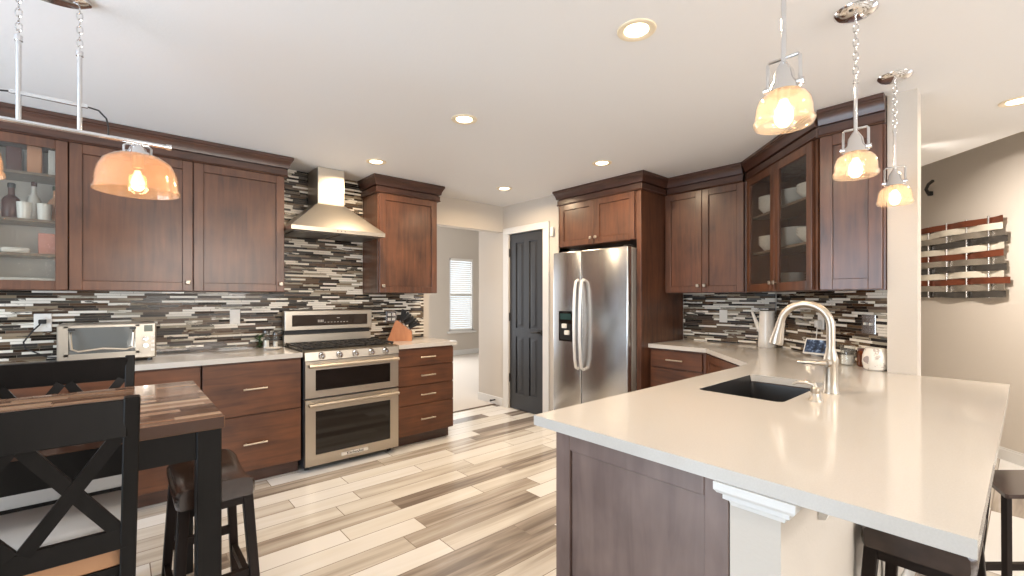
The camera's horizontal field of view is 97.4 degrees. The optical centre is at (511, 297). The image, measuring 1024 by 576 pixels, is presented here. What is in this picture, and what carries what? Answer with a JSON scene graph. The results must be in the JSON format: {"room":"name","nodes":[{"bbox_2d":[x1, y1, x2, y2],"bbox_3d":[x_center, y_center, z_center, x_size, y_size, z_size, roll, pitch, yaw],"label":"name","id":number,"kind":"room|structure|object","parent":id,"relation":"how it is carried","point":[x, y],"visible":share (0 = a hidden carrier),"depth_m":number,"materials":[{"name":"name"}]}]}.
{"room":"kitchen","nodes":[
{"label":"kitchen","id":0,"kind":"room"},
{"bbox_2d":[0,196,502,363],"bbox_3d":[-2.380,0.105,3.610,6.160,2.440,0.130,0,0,-41],"label":"wall","id":1,"kind":"structure","parent":0,"point":[451,212],"depth_m":5.14,"materials":[{"name":"beige paint"}]},
{"bbox_2d":[0,102,69,290],"bbox_3d":[-3.052,-0.580,2.674,0.615,1.065,0.388,0,0,-41],"label":"upper cabinet","id":2,"kind":"object","parent":1,"relation":"attached to","point":[14,232],"visible":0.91,"depth_m":2.75,"materials":[{"name":"brown wood"}]},
{"bbox_2d":[1,182,20,217],"bbox_3d":[-3.015,-0.583,2.711,0.084,0.220,0.083,0,0,-41],"label":"bottle","id":3,"kind":"object","parent":2,"relation":"on","point":[8,202],"visible":0.8,"depth_m":2.69,"materials":[{"name":"red glass"}]},
{"bbox_2d":[6,146,23,170],"bbox_3d":[-3.004,-0.829,2.721,0.064,0.150,0.100,0,0,-41],"label":"box","id":4,"kind":"object","parent":2,"relation":"on","point":[14,156],"visible":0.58,"depth_m":2.69,"materials":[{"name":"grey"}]},
{"bbox_2d":[0,246,29,252],"bbox_3d":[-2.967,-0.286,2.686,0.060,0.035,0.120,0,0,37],"label":"tray","id":5,"kind":"object","parent":2,"relation":"on","point":[3,248],"visible":0.86,"depth_m":2.67,"materials":[{"name":"white ceramic"}]},
{"bbox_2d":[16,201,31,218],"bbox_3d":[-2.924,-0.523,2.698,0.068,0.100,0.067,0,0,-41],"label":"drinking glass","id":6,"kind":"object","parent":2,"relation":"on","point":[24,209],"visible":0.91,"depth_m":2.68,"materials":[{"name":"white ceramic"}]},
{"bbox_2d":[0,277,54,280],"bbox_3d":[-2.955,-0.093,2.737,0.325,0.055,0.180,0,0,-41],"label":"platter","id":7,"kind":"object","parent":2,"relation":"in","point":[1,278],"visible":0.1,"depth_m":2.68,"materials":[{"name":"white ceramic"}]},
{"bbox_2d":[0,168,54,184],"bbox_3d":[-3.071,-0.745,2.694,0.576,0.016,0.268,0,0,-41],"label":"shelf","id":8,"kind":"object","parent":2,"relation":"attached to","point":[18,177],"depth_m":2.75,"materials":[{"name":"grey"}]},
{"bbox_2d":[0,216,54,227],"bbox_3d":[-3.071,-0.465,2.694,0.576,0.016,0.268,0,0,-41],"label":"shelf","id":9,"kind":"object","parent":2,"relation":"attached to","point":[5,222],"depth_m":2.76,"materials":[{"name":"grey"}]},
{"bbox_2d":[0,252,54,258],"bbox_3d":[-3.071,-0.260,2.694,0.576,0.016,0.268,0,0,-41],"label":"shelf","id":10,"kind":"object","parent":2,"relation":"attached to","point":[3,255],"depth_m":2.73,"materials":[{"name":"grey"}]},
{"bbox_2d":[27,181,41,218],"bbox_3d":[-2.974,-0.598,2.800,0.064,0.250,0.063,0,0,-41],"label":"bottle","id":11,"kind":"object","parent":2,"relation":"on","point":[33,198],"visible":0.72,"depth_m":2.79,"materials":[{"name":"white"}]},
{"bbox_2d":[27,145,43,173],"bbox_3d":[-2.940,-0.839,2.777,0.064,0.170,0.100,0,0,-41],"label":"box","id":12,"kind":"object","parent":2,"relation":"on","point":[35,155],"visible":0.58,"depth_m":2.74,"materials":[{"name":"brown cardboard"}]},
{"bbox_2d":[37,203,52,219],"bbox_3d":[-2.860,-0.523,2.753,0.068,0.100,0.067,0,0,-41],"label":"cup","id":13,"kind":"object","parent":2,"relation":"on","point":[44,211],"visible":0.87,"depth_m":2.73,"materials":[{"name":"white ceramic"}]},
{"bbox_2d":[38,233,54,253],"bbox_3d":[-2.887,-0.334,2.823,0.110,0.130,0.100,0,0,-41],"label":"box","id":14,"kind":"object","parent":2,"relation":"on","point":[46,242],"visible":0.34,"depth_m":2.77,"materials":[{"name":"red"}]},
{"bbox_2d":[47,186,54,220],"bbox_3d":[-2.872,-0.588,2.836,0.080,0.230,0.079,0,0,-41],"label":"bottle","id":15,"kind":"object","parent":2,"relation":"on","point":[52,201],"visible":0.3,"depth_m":2.80,"materials":[{"name":"brown glass"}]},
{"bbox_2d":[48,150,54,174],"bbox_3d":[-2.872,-0.834,2.836,0.064,0.160,0.100,0,0,-41],"label":"box","id":16,"kind":"object","parent":2,"relation":"on","point":[51,154],"visible":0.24,"depth_m":2.79,"materials":[{"name":"white cardboard"}]},
{"bbox_2d":[68,115,193,291],"bbox_3d":[-2.584,-0.580,3.082,0.627,1.065,0.388,0,0,-41],"label":"upper cabinet","id":17,"kind":"object","parent":1,"relation":"attached to","point":[119,240],"visible":0.94,"depth_m":2.94,"materials":[{"name":"brown wood"}]},
{"bbox_2d":[0,169,423,363],"bbox_3d":[-2.308,-0.352,3.581,3.630,1.523,0.008,0,0,-41],"label":"tile backsplash","id":18,"kind":"structure","parent":1,"relation":"attached to","point":[320,274],"depth_m":3.63,"materials":[{"name":"tile"}]},
{"bbox_2d":[34,314,51,331],"bbox_3d":[-3.048,0.160,2.924,0.082,0.116,0.008,0,0,-41],"label":"outlet","id":19,"kind":"object","parent":18,"relation":"attached to","point":[48,326],"visible":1,"depth_m":2.92,"materials":[{"name":"white plastic"}]},
{"bbox_2d":[230,309,239,323],"bbox_3d":[-2.236,0.150,3.632,0.072,0.116,0.008,0,0,-41],"label":"outlet","id":20,"kind":"object","parent":18,"relation":"attached to","point":[234,313],"visible":1,"depth_m":3.63,"materials":[{"name":"white plastic"}]},
{"bbox_2d":[386,311,396,322],"bbox_3d":[-1.213,0.190,4.524,0.115,0.116,0.008,0,0,-41],"label":"outlet","id":21,"kind":"object","parent":18,"relation":"attached to","point":[391,316],"visible":0.94,"depth_m":4.52,"materials":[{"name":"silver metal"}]},
{"bbox_2d":[191,139,293,291],"bbox_3d":[-2.103,-0.580,3.502,0.651,1.065,0.388,0,0,-41],"label":"upper cabinet","id":22,"kind":"object","parent":1,"relation":"attached to","point":[238,193],"visible":0.97,"depth_m":3.36,"materials":[{"name":"brown wood"}]},
{"bbox_2d":[284,166,384,242],"bbox_3d":[-1.566,-0.819,3.888,0.768,0.588,0.504,0,0,-41],"label":"range hood","id":23,"kind":"object","parent":1,"relation":"attached to","point":[326,217],"visible":0.95,"depth_m":3.83,"materials":[{"name":"silver metal"}]},
{"bbox_2d":[357,173,444,293],"bbox_3d":[-1.075,-0.580,4.398,0.741,1.065,0.388,0,0,-41],"label":"upper cabinet","id":24,"kind":"object","parent":1,"relation":"attached to","point":[405,260],"visible":1,"depth_m":4.25,"materials":[{"name":"brown wood"}]},
{"bbox_2d":[429,226,478,349],"bbox_3d":[-0.135,-0.275,8.521,7.200,3.200,4.620,0,0,-41],"label":"wall","id":25,"kind":"structure","parent":0,"point":[451,242],"depth_m":10.30,"materials":[{"name":"beige paint"}]},
{"bbox_2d":[447,258,476,333],"bbox_3d":[-1.183,-0.050,10.513,0.800,1.730,0.120,0,0,-41],"label":"window","id":26,"kind":"structure","parent":25,"relation":"in","point":[464,306],"depth_m":10.51,"materials":[{"name":"white paint"}]},
{"bbox_2d":[453,348,478,354],"bbox_3d":[-1.569,1.263,10.165,7.000,0.116,0.015,0,0,-41],"label":"baseboard","id":27,"kind":"structure","parent":25,"relation":"attached to","point":[475,350],"depth_m":10.57,"materials":[{"name":"white paint"}]},
{"bbox_2d":[0,0,1023,206],"bbox_3d":[0.988,-1.395,1.552,8.530,0.560,7.640,0,0,-41],"label":"ceiling","id":28,"kind":"structure","parent":0,"point":[552,89],"depth_m":2.28,"materials":[{"name":"white paint"}]},
{"bbox_2d":[0,0,180,199],"bbox_3d":[-1.675,-0.767,1.631,0.766,0.696,0.276,0,0,-41],"label":"chandelier","id":29,"kind":"object","parent":28,"relation":"hanging from","point":[137,151],"visible":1,"depth_m":1.68,"materials":[{"name":"silver metal"}]},
{"bbox_2d":[123,144,152,169],"bbox_3d":[-1.490,-0.562,1.792,0.104,0.095,0.104,0,0,-41],"label":"socket","id":30,"kind":"object","parent":29,"relation":"attached to","point":[138,152],"depth_m":1.78,"materials":[{"name":"silver metal"}]},
{"bbox_2d":[366,159,385,164],"bbox_3d":[-1.110,-1.111,3.676,0.160,0.008,0.160,0,0,-41],"label":"recessed light","id":31,"kind":"object","parent":28,"relation":"in","point":[373,161],"visible":1,"depth_m":3.67,"materials":[{"name":"beige glass"}]},
{"bbox_2d":[451,114,476,124],"bbox_3d":[-0.298,-1.111,2.806,0.160,0.008,0.160,0,0,-41],"label":"recessed light","id":32,"kind":"object","parent":28,"relation":"in","point":[458,119],"visible":1,"depth_m":2.80,"materials":[{"name":"beige"}]},
{"bbox_2d":[592,160,611,165],"bbox_3d":[0.742,-1.111,3.713,0.160,0.008,0.160,0,0,-41],"label":"recessed light","id":33,"kind":"object","parent":28,"relation":"in","point":[599,162],"visible":1,"depth_m":3.70,"materials":[{"name":"beige glass"}]},
{"bbox_2d":[617,18,656,41],"bbox_3d":[0.517,-1.111,1.871,0.160,0.008,0.160,0,0,-41],"label":"recessed light","id":34,"kind":"object","parent":28,"relation":"in","point":[635,32],"visible":1,"depth_m":1.86,"materials":[{"name":"beige plastic"}]},
{"bbox_2d":[753,0,816,131],"bbox_3d":[0.745,-0.791,1.234,0.150,0.646,0.150,0,0,-41],"label":"pendant light","id":35,"kind":"object","parent":28,"relation":"hanging from","point":[785,84],"visible":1,"depth_m":1.22,"materials":[{"name":"silver metal"}]},
{"bbox_2d":[767,61,800,101],"bbox_3d":[0.745,-0.594,1.234,0.080,0.103,0.080,0,0,-41],"label":"socket","id":36,"kind":"object","parent":35,"relation":"attached to","point":[785,84],"depth_m":1.22,"materials":[{"name":"silver metal"}]},
{"bbox_2d":[833,0,880,179],"bbox_3d":[1.335,-0.791,1.749,0.150,0.646,0.150,0,0,-41],"label":"pendant light","id":37,"kind":"object","parent":28,"relation":"hanging from","point":[854,12],"visible":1,"depth_m":1.74,"materials":[{"name":"silver"}]},
{"bbox_2d":[843,131,868,158],"bbox_3d":[1.335,-0.594,1.749,0.080,0.103,0.080,0,0,-41],"label":"socket","id":38,"kind":"object","parent":37,"relation":"attached to","point":[856,146],"depth_m":1.73,"materials":[{"name":"silver metal"}]},
{"bbox_2d":[876,69,914,205],"bbox_3d":[1.925,-0.791,2.264,0.150,0.646,0.150,0,0,-41],"label":"pendant light","id":39,"kind":"object","parent":28,"relation":"hanging from","point":[895,180],"visible":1,"depth_m":2.25,"materials":[{"name":"silver"}]},
{"bbox_2d":[885,169,904,190],"bbox_3d":[1.925,-0.594,2.264,0.080,0.103,0.080,0,0,-41],"label":"socket","id":40,"kind":"object","parent":39,"relation":"attached to","point":[895,180],"depth_m":2.25,"materials":[{"name":"silver metal"}]},
{"bbox_2d":[998,96,1023,106],"bbox_3d":[2.863,-1.111,2.544,0.160,0.008,0.160,0,0,-41],"label":"recessed light","id":41,"kind":"object","parent":28,"relation":"in","point":[1016,101],"visible":1,"depth_m":2.56,"materials":[{"name":"beige plastic"}]},
{"bbox_2d":[136,353,1023,575],"bbox_3d":[0.662,1.373,4.261,11.600,0.104,12.150,0,0,-41],"label":"floor","id":42,"kind":"structure","parent":0,"point":[478,498],"depth_m":2.79,"materials":[{"name":"brown wood"}]},
{"bbox_2d":[0,386,69,399],"bbox_3d":[-3.013,0.885,2.531,0.784,0.878,0.654,0,0,-41],"label":"base cabinet","id":43,"kind":"object","parent":42,"relation":"on","point":[35,391],"visible":0.02,"depth_m":2.47,"materials":[{"name":"brown wood"}]},
{"bbox_2d":[0,355,134,514],"bbox_3d":[-1.871,0.799,1.863,0.484,1.052,0.453,0,0,-41],"label":"dining chair","id":44,"kind":"object","parent":42,"relation":"on","point":[59,375],"visible":0.22,"depth_m":1.96,"materials":[{"name":"black paint"}]},
{"bbox_2d":[0,474,121,510],"bbox_3d":[-1.830,0.716,1.816,0.444,0.106,0.318,0,0,-41],"label":"seat cushion","id":45,"kind":"object","parent":44,"relation":"on","point":[40,498],"depth_m":1.69,"materials":[{"name":"grey fabric"}]},
{"bbox_2d":[0,394,140,575],"bbox_3d":[-1.372,0.799,1.273,0.484,1.052,0.453,0,0,-41],"label":"dining chair","id":46,"kind":"object","parent":42,"relation":"on","point":[80,534],"visible":1,"depth_m":1.22,"materials":[{"name":"black paint"}]},
{"bbox_2d":[0,490,120,550],"bbox_3d":[-1.413,0.716,1.320,0.444,0.106,0.318,0,0,-41],"label":"seat cushion","id":47,"kind":"object","parent":46,"relation":"on","point":[15,527],"depth_m":1.32,"materials":[{"name":"grey fabric"}]},
{"bbox_2d":[0,381,224,575],"bbox_3d":[-1.858,0.867,1.410,1.500,0.914,0.887,0,0,-41],"label":"dining table","id":48,"kind":"object","parent":42,"relation":"on","point":[179,423],"visible":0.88,"depth_m":1.54,"materials":[{"name":"black paint"}]},
{"bbox_2d":[77,366,200,507],"bbox_3d":[-2.481,0.885,2.995,0.616,0.878,0.654,0,0,-41],"label":"base cabinet","id":49,"kind":"object","parent":42,"relation":"on","point":[153,482],"visible":0.06,"depth_m":2.83,"materials":[{"name":"brown wood"}]},
{"bbox_2d":[161,449,259,575],"bbox_3d":[-1.266,1.014,1.882,0.302,0.625,0.525,0,0,-41],"label":"bar stool","id":50,"kind":"object","parent":42,"relation":"on","point":[238,487],"visible":0.88,"depth_m":1.79,"materials":[{"name":"black wood"}]},
{"bbox_2d":[201,357,300,479],"bbox_3d":[-2.011,0.885,3.405,0.620,0.878,0.654,0,0,-41],"label":"base cabinet","id":51,"kind":"object","parent":42,"relation":"on","point":[259,402],"visible":0.79,"depth_m":3.21,"materials":[{"name":"brown wood"}]},
{"bbox_2d":[0,346,302,370],"bbox_3d":[-2.603,0.427,2.897,2.186,0.034,0.632,0,0,-41],"label":"countertop","id":52,"kind":"structure","parent":51,"relation":"on","point":[210,357],"depth_m":3.15,"materials":[{"name":"beige stone"}]},
{"bbox_2d":[23,319,155,360],"bbox_3d":[-2.718,0.275,2.906,0.646,0.270,0.454,0,0,-41],"label":"toaster oven","id":53,"kind":"object","parent":52,"relation":"on","point":[86,340],"visible":0.94,"depth_m":2.83,"materials":[{"name":"silver metal"}]},
{"bbox_2d":[255,333,267,347],"bbox_3d":[-2.069,0.350,3.701,0.115,0.119,0.059,0,0,-41],"label":"herb sprig","id":54,"kind":"object","parent":52,"relation":"on","point":[260,342],"visible":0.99,"depth_m":3.69,"materials":[{"name":"green plant"}]},
{"bbox_2d":[282,309,399,469],"bbox_3d":[-1.451,0.717,3.837,0.762,1.214,0.688,0,0,-41],"label":"range","id":55,"kind":"object","parent":42,"relation":"on","point":[349,377],"visible":0.99,"depth_m":3.66,"materials":[{"name":"grey metal"}]},
{"bbox_2d":[285,343,389,352],"bbox_3d":[-1.468,0.411,3.856,0.762,0.016,0.499,0,0,-41],"label":"cooktop","id":56,"kind":"object","parent":55,"relation":"in","point":[301,347],"depth_m":3.67,"materials":[{"name":"silver metal"}]},
{"bbox_2d":[393,345,452,447],"bbox_3d":[-0.966,0.885,4.316,0.573,0.878,0.654,0,0,-41],"label":"base cabinet","id":57,"kind":"object","parent":42,"relation":"on","point":[425,374],"visible":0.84,"depth_m":4.08,"materials":[{"name":"brown wood"}]},
{"bbox_2d":[382,337,456,348],"bbox_3d":[-0.960,0.427,4.330,0.603,0.034,0.632,0,0,-41],"label":"countertop","id":58,"kind":"structure","parent":57,"relation":"on","point":[417,342],"depth_m":4.16,"materials":[{"name":"beige stone"}]},
{"bbox_2d":[388,320,411,340],"bbox_3d":[-1.085,0.312,4.358,0.230,0.195,0.170,0,0,-11],"label":"knife block","id":59,"kind":"object","parent":58,"relation":"on","point":[399,332],"visible":0.94,"depth_m":4.28,"materials":[{"name":"brown wood"}]},
{"bbox_2d":[554,244,636,409],"bbox_3d":[0.996,0.426,4.518,0.898,1.796,0.900,0,0,-41],"label":"refrigerator","id":60,"kind":"object","parent":42,"relation":"on","point":[595,290],"visible":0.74,"depth_m":4.21,"materials":[{"name":"grey metal"}]},
{"bbox_2d":[552,170,682,389],"bbox_3d":[1.080,0.106,4.572,0.794,2.436,1.086,0,0,-41],"label":"upper cabinet","id":61,"kind":"object","parent":42,"relation":"on","point":[629,208],"visible":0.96,"depth_m":4.17,"materials":[{"name":"brown wood"}]},
{"bbox_2d":[650,348,706,386],"bbox_3d":[1.627,0.885,4.055,0.651,0.878,0.518,0,0,-41],"label":"base cabinet","id":62,"kind":"object","parent":42,"relation":"on","point":[666,365],"visible":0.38,"depth_m":3.88,"materials":[{"name":"brown wood"}]},
{"bbox_2d":[556,381,809,575],"bbox_3d":[1.020,0.885,1.918,1.800,0.878,0.582,0,0,-41],"label":"base cabinet","id":63,"kind":"object","parent":42,"relation":"on","point":[618,513],"visible":0.31,"depth_m":1.33,"materials":[{"name":"brown wood"}]},
{"bbox_2d":[534,339,1009,559],"bbox_3d":[1.242,0.427,2.611,3.116,0.034,2.190,0,0,-41],"label":"countertop","id":64,"kind":"structure","parent":63,"relation":"on","point":[911,457],"depth_m":1.34,"materials":[{"name":"beige stone"}]},
{"bbox_2d":[700,375,809,401],"bbox_3d":[1.172,0.532,2.091,0.602,0.242,0.343,0,0,-41],"label":"sink","id":65,"kind":"object","parent":64,"relation":"in","point":[743,386],"visible":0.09,"depth_m":2.31,"materials":[{"name":"grey"}]},
{"bbox_2d":[751,311,775,347],"bbox_3d":[2.113,0.259,3.769,0.136,0.301,0.178,0,0,-41],"label":"pitcher","id":66,"kind":"object","parent":64,"relation":"on","point":[765,326],"visible":0.92,"depth_m":3.71,"materials":[{"name":"white ceramic"}]},
{"bbox_2d":[769,300,839,393],"bbox_3d":[1.299,0.210,2.016,0.082,0.399,0.275,0,0,-41],"label":"faucet","id":67,"kind":"object","parent":64,"relation":"on","point":[830,361],"visible":1,"depth_m":1.94,"materials":[{"name":"silver metal"}]},
{"bbox_2d":[793,380,822,401],"bbox_3d":[1.191,0.371,1.814,0.052,0.077,0.106,0,0,-41],"label":"soap dispenser","id":68,"kind":"object","parent":64,"relation":"on","point":[815,390],"visible":1,"depth_m":1.79,"materials":[{"name":"silver metal"}]},
{"bbox_2d":[803,338,825,356],"bbox_3d":[2.153,0.348,3.174,0.080,0.122,0.160,0,0,-26],"label":"smart display","id":69,"kind":"object","parent":64,"relation":"on","point":[815,347],"visible":0.78,"depth_m":3.16,"materials":[{"name":"white plastic"}]},
{"bbox_2d":[840,345,855,364],"bbox_3d":[2.065,0.348,2.767,0.077,0.122,0.077,0,0,-41],"label":"jar","id":70,"kind":"object","parent":64,"relation":"on","point":[845,359],"visible":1,"depth_m":2.75,"materials":[{"name":"clear glass"}]},
{"bbox_2d":[857,348,864,366],"bbox_3d":[2.110,0.354,2.686,0.082,0.110,0.082,0,0,-41],"label":"jar","id":71,"kind":"object","parent":64,"relation":"on","point":[860,351],"visible":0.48,"depth_m":2.68,"materials":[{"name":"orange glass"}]},
{"bbox_2d":[862,347,886,370],"bbox_3d":[2.062,0.347,2.555,0.124,0.125,0.120,0,0,-41],"label":"ceramic pot","id":72,"kind":"object","parent":64,"relation":"on","point":[873,358],"visible":0.96,"depth_m":2.52,"materials":[{"name":"white ceramic"}]},
{"bbox_2d":[706,353,738,373],"bbox_3d":[1.780,0.885,3.428,1.230,0.878,0.617,0,0,-41],"label":"base cabinet","id":73,"kind":"object","parent":42,"relation":"on","point":[713,363],"visible":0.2,"depth_m":3.45,"materials":[{"name":"brown wood"}]},
{"bbox_2d":[861,519,985,575],"bbox_3d":[1.354,1.014,1.476,0.525,0.625,0.302,0,0,-41],"label":"bar stool","id":74,"kind":"object","parent":42,"relation":"on","point":[895,551],"visible":0.3,"depth_m":1.35,"materials":[{"name":"brown wood"}]},
{"bbox_2d":[983,470,1023,575],"bbox_3d":[2.030,1.025,1.778,0.432,0.600,0.262,0,0,0],"label":"bar stool","id":75,"kind":"object","parent":42,"relation":"on","point":[1009,483],"visible":0.51,"depth_m":1.69,"materials":[{"name":"grey"}]},
{"bbox_2d":[479,173,776,410],"bbox_3d":[0.990,-0.275,4.858,0.800,3.200,3.420,0,0,-41],"label":"wall","id":76,"kind":"structure","parent":0,"point":[543,209],"depth_m":5.59,"materials":[{"name":"beige paint"}]},
{"bbox_2d":[478,392,502,405],"bbox_3d":[-0.275,1.275,5.688,0.014,0.100,0.505,0,0,-41],"label":"baseboard","id":77,"kind":"structure","parent":76,"relation":"attached to","point":[481,396],"depth_m":5.67,"materials":[{"name":"white paint"}]},
{"bbox_2d":[509,230,542,413],"bbox_3d":[0.153,0.280,5.207,0.097,2.075,0.590,0,0,-41],"label":"door","id":78,"kind":"structure","parent":76,"relation":"in","point":[526,249],"depth_m":5.20,"materials":[{"name":"grey paint"}]},
{"bbox_2d":[503,221,549,412],"bbox_3d":[0.150,0.242,5.197,0.020,2.165,0.775,0,0,-41],"label":"door frame","id":79,"kind":"structure","parent":76,"relation":"attached to","point":[545,226],"depth_m":4.96,"materials":[{"name":"white paint"}]},
{"bbox_2d":[665,162,761,292],"bbox_3d":[1.794,-0.580,4.065,0.385,1.065,0.728,0,0,-41],"label":"upper cabinet","id":80,"kind":"object","parent":76,"relation":"attached to","point":[706,210],"visible":1,"depth_m":3.93,"materials":[{"name":"brown wood"}]},
{"bbox_2d":[683,293,775,344],"bbox_3d":[1.974,0.181,4.150,0.008,0.455,0.830,0,0,-41],"label":"tile backsplash","id":81,"kind":"structure","parent":76,"relation":"attached to","point":[701,322],"depth_m":4.16,"materials":[{"name":"tile"}]},
{"bbox_2d":[719,310,726,321],"bbox_3d":[1.953,0.167,4.160,0.008,0.116,0.072,0,0,-41],"label":"outlet","id":82,"kind":"object","parent":81,"relation":"attached to","point":[722,313],"visible":1,"depth_m":4.16,"materials":[{"name":"white plastic"}]},
{"bbox_2d":[730,88,920,575],"bbox_3d":[1.408,0.105,1.831,2.270,2.440,0.172,0,0,-41],"label":"wall","id":83,"kind":"structure","parent":0,"point":[803,545],"depth_m":2.39,"materials":[{"name":"beige paint"}]},
{"bbox_2d":[713,480,802,522],"bbox_3d":[0.627,0.474,1.098,0.211,0.058,0.177,0,0,-41],"label":"trim","id":84,"kind":"structure","parent":83,"relation":"attached to","point":[769,507],"depth_m":1.03,"materials":[{"name":"white paint"}]},
{"bbox_2d":[818,512,828,519],"bbox_3d":[0.864,0.517,1.163,0.030,0.145,0.116,0,0,-41],"label":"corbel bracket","id":85,"kind":"object","parent":83,"relation":"attached to","point":[821,516],"visible":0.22,"depth_m":1.19,"materials":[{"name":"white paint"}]},
{"bbox_2d":[902,569,915,575],"bbox_3d":[1.458,1.275,1.751,2.100,0.100,0.012,0,0,-41],"label":"baseboard","id":86,"kind":"structure","parent":83,"relation":"attached to","point":[906,572],"depth_m":2.04,"materials":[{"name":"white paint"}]},
{"bbox_2d":[777,106,886,292],"bbox_3d":[2.273,0.105,3.197,0.120,2.440,1.266,0,0,4],"label":"wall","id":87,"kind":"structure","parent":0,"point":[886,106],"depth_m":2.61,"materials":[{"name":"beige paint"}]},
{"bbox_2d":[741,112,857,291],"bbox_3d":[2.015,-0.580,3.184,0.373,1.065,1.010,0,0,5],"label":"upper cabinet","id":88,"kind":"object","parent":87,"relation":"attached to","point":[790,159],"visible":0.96,"depth_m":3.21,"materials":[{"name":"brown wood"}]},
{"bbox_2d":[758,205,769,212],"bbox_3d":[2.057,-0.684,3.516,0.236,0.060,0.234,0,0,-41],"label":"bowl","id":89,"kind":"object","parent":88,"relation":"on","point":[765,208],"visible":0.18,"depth_m":3.49,"materials":[{"name":"white ceramic"}]},
{"bbox_2d":[758,243,781,250],"bbox_3d":[2.057,-0.394,3.516,0.236,0.060,0.234,0,0,-41],"label":"bowl","id":90,"kind":"object","parent":88,"relation":"on","point":[765,246],"visible":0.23,"depth_m":3.49,"materials":[{"name":"white ceramic"}]},
{"bbox_2d":[753,197,805,219],"bbox_3d":[2.054,-0.645,3.190,0.273,0.016,0.926,0,0,5],"label":"shelf","id":91,"kind":"object","parent":88,"relation":"attached to","point":[795,210],"depth_m":3.35,"materials":[{"name":"brown wood"}]},
{"bbox_2d":[753,242,805,254],"bbox_3d":[2.054,-0.355,3.190,0.273,0.016,0.926,0,0,5],"label":"shelf","id":92,"kind":"object","parent":88,"relation":"attached to","point":[799,248],"depth_m":3.36,"materials":[{"name":"brown wood"}]},
{"bbox_2d":[781,195,801,205],"bbox_3d":[2.032,-0.684,3.237,0.236,0.060,0.234,0,0,-41],"label":"bowl","id":93,"kind":"object","parent":88,"relation":"on","point":[785,200],"visible":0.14,"depth_m":3.17,"materials":[{"name":"white ceramic"}]},
{"bbox_2d":[781,237,802,246],"bbox_3d":[2.032,-0.394,3.237,0.236,0.060,0.234,0,0,-41],"label":"bowl","id":94,"kind":"object","parent":88,"relation":"on","point":[792,240],"visible":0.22,"depth_m":3.17,"materials":[{"name":"white ceramic"}]},
{"bbox_2d":[781,280,805,281],"bbox_3d":[2.040,-0.096,3.327,0.236,0.060,0.234,0,0,-41],"label":"plate","id":95,"kind":"object","parent":88,"relation":"in","point":[785,280],"visible":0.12,"depth_m":3.22,"materials":[{"name":"white ceramic"}]},
{"bbox_2d":[781,278,805,280],"bbox_3d":[2.040,-0.115,3.327,0.236,0.060,0.234,0,0,-41],"label":"plate","id":96,"kind":"object","parent":95,"relation":"in","point":[782,279],"visible":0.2,"depth_m":3.23,"materials":[{"name":"white ceramic"}]},
{"bbox_2d":[781,275,805,277],"bbox_3d":[2.040,-0.134,3.327,0.236,0.060,0.234,0,0,-41],"label":"plate","id":97,"kind":"object","parent":96,"relation":"on","point":[782,276],"visible":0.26,"depth_m":3.23,"materials":[{"name":"white ceramic"}]},
{"bbox_2d":[781,272,805,274],"bbox_3d":[2.040,-0.153,3.327,0.236,0.060,0.234,0,0,-41],"label":"plate","id":98,"kind":"object","parent":97,"relation":"on","point":[787,273],"visible":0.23,"depth_m":3.22,"materials":[{"name":"white ceramic"}]},
{"bbox_2d":[796,188,805,197],"bbox_3d":[2.006,-0.684,2.959,0.236,0.060,0.234,0,0,-41],"label":"bowl","id":99,"kind":"object","parent":88,"relation":"on","point":[802,192],"visible":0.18,"depth_m":2.96,"materials":[{"name":"white ceramic"}]},
{"bbox_2d":[776,290,886,362],"bbox_3d":[2.206,0.181,3.193,0.008,0.455,1.254,0,0,4],"label":"tile backsplash","id":100,"kind":"structure","parent":87,"relation":"attached to","point":[847,308],"depth_m":2.98,"materials":[{"name":"tile"}]},
{"bbox_2d":[818,313,823,329],"bbox_3d":[2.198,0.165,3.202,0.008,0.116,0.072,0,0,4],"label":"outlet","id":101,"kind":"object","parent":100,"relation":"attached to","point":[820,317],"visible":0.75,"depth_m":3.19,"materials":[{"name":"white plastic"}]},
{"bbox_2d":[862,314,875,334],"bbox_3d":[2.162,0.160,2.734,0.016,0.116,0.115,0,0,4],"label":"switch plate","id":102,"kind":"object","parent":100,"relation":"attached to","point":[868,321],"visible":1,"depth_m":2.72,"materials":[{"name":"silver metal"}]},
{"bbox_2d":[817,92,886,289],"bbox_3d":[1.984,-0.580,2.616,0.206,1.065,0.309,0,0,-41],"label":"upper cabinet","id":103,"kind":"object","parent":87,"relation":"attached to","point":[853,230],"visible":0.85,"depth_m":2.57,"materials":[{"name":"brown wood"}]},
{"bbox_2d":[921,131,1023,453],"bbox_3d":[4.833,-0.175,3.088,2.655,3.000,4.900,0,0,-41],"label":"wall","id":104,"kind":"structure","parent":0,"point":[972,339],"depth_m":3.85,"materials":[{"name":"beige paint"}]},
{"bbox_2d":[924,180,933,195],"bbox_3d":[4.038,-1.061,4.336,0.083,0.133,0.119,0,0,4],"label":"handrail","id":105,"kind":"object","parent":104,"relation":"attached to","point":[929,193],"visible":1,"depth_m":4.36,"materials":[{"name":"black metal"}]},
{"bbox_2d":[921,215,1009,297],"bbox_3d":[4.035,-0.345,4.134,0.060,0.690,1.045,0,0,4],"label":"wall art","id":106,"kind":"object","parent":104,"relation":"attached to","point":[968,266],"visible":0.73,"depth_m":3.97,"materials":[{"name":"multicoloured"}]},
{"bbox_2d":[997,446,1023,466],"bbox_3d":[4.035,1.275,3.793,0.016,0.100,2.942,0,0,4],"label":"baseboard","id":107,"kind":"structure","parent":104,"relation":"attached to","point":[1006,454],"depth_m":3.62,"materials":[{"name":"white paint"}]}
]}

